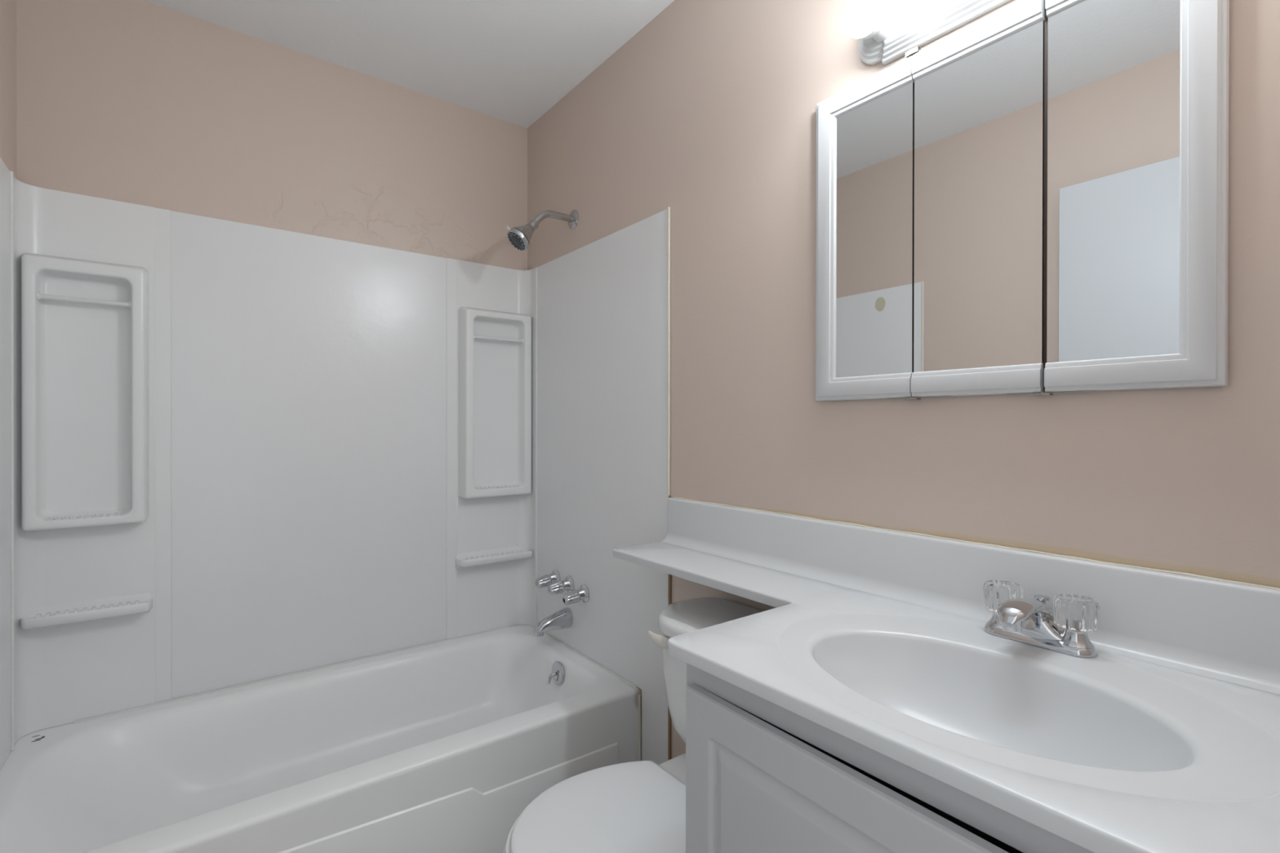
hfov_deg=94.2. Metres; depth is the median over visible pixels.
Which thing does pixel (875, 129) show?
mirror
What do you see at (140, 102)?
wall
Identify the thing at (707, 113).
wall
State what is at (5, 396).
surround panel
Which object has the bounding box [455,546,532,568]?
soap shelf
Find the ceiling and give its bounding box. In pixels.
[143,0,674,128]
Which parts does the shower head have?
shower arm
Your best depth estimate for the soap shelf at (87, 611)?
1.68 m
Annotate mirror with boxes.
[835,81,914,377]
[913,19,1044,372]
[1046,0,1180,362]
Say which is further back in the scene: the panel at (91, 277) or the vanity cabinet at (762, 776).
the panel at (91, 277)
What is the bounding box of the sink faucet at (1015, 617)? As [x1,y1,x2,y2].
[982,580,1099,657]
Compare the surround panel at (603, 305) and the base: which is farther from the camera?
the surround panel at (603, 305)
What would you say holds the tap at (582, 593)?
attached to the surround panel at (603, 305)
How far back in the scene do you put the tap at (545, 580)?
2.29 m
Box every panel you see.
[0,157,10,769]
[9,170,172,751]
[170,210,447,700]
[446,257,537,639]
[537,206,671,764]
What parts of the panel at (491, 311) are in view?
niche frame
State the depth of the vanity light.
1.15 m
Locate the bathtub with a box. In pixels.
[0,624,641,852]
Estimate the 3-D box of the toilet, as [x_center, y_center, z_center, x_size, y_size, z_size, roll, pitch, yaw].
[0.039,0.819,1.271,0.683,0.716,0.424,0,0,-37]
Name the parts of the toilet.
seat, seat lid, flush lever, tank, tank lid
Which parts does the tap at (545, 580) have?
knob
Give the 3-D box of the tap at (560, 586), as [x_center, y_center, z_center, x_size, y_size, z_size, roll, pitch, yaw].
[-0.300,0.596,2.221,0.088,0.065,0.065,0,0,-37]
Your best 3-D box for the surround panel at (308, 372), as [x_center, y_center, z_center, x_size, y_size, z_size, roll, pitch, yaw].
[-1.095,0.089,2.071,0.873,1.494,0.004,0,0,-37]
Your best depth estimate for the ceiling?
1.94 m
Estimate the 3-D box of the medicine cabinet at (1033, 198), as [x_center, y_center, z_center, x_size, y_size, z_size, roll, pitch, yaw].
[0.608,-0.398,1.089,0.022,0.690,0.674,0,0,-37]
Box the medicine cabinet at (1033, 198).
[815,0,1229,400]
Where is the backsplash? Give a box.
[661,497,1279,694]
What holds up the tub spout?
attached to the surround panel at (603, 305)
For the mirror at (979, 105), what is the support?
on the medicine cabinet at (1033, 198)
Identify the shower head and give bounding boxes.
[505,209,578,250]
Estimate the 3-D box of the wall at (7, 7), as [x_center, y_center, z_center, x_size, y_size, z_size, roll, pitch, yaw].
[-0.643,-0.043,0.154,0.100,2.445,3.600,0,0,-37]
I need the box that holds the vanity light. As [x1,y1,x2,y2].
[844,0,1011,65]
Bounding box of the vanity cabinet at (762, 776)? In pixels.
[685,662,1094,852]
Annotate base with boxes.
[983,613,1097,657]
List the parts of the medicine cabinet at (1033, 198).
door frame, mirror door, frame rail, frame rail, door frame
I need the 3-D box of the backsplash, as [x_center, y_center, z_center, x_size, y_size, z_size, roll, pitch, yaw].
[0.502,0.278,1.208,0.046,0.126,1.402,0,0,-37]
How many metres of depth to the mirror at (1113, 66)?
0.92 m
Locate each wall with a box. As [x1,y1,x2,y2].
[0,0,17,178]
[16,0,527,270]
[527,0,1279,760]
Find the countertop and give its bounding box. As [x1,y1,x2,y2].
[612,497,1279,852]
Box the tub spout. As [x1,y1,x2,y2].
[533,607,573,636]
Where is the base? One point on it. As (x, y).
(1044, 630)
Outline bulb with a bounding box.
[844,0,895,42]
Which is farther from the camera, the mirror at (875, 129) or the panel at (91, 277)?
the panel at (91, 277)
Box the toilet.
[502,597,763,852]
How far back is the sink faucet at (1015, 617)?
0.91 m
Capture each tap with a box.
[534,568,559,588]
[546,575,573,594]
[562,584,589,604]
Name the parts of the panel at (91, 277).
niche frame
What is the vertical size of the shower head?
0.188 m
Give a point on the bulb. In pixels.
(867, 20)
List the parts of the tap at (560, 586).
knob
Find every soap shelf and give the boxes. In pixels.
[20,593,152,629]
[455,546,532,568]
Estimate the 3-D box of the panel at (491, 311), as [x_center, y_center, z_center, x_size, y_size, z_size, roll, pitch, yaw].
[-0.590,0.089,2.393,0.349,1.494,0.101,0,0,-37]
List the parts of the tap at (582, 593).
knob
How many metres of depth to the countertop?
0.85 m
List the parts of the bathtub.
trip lever, overflow plate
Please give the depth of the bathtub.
1.71 m

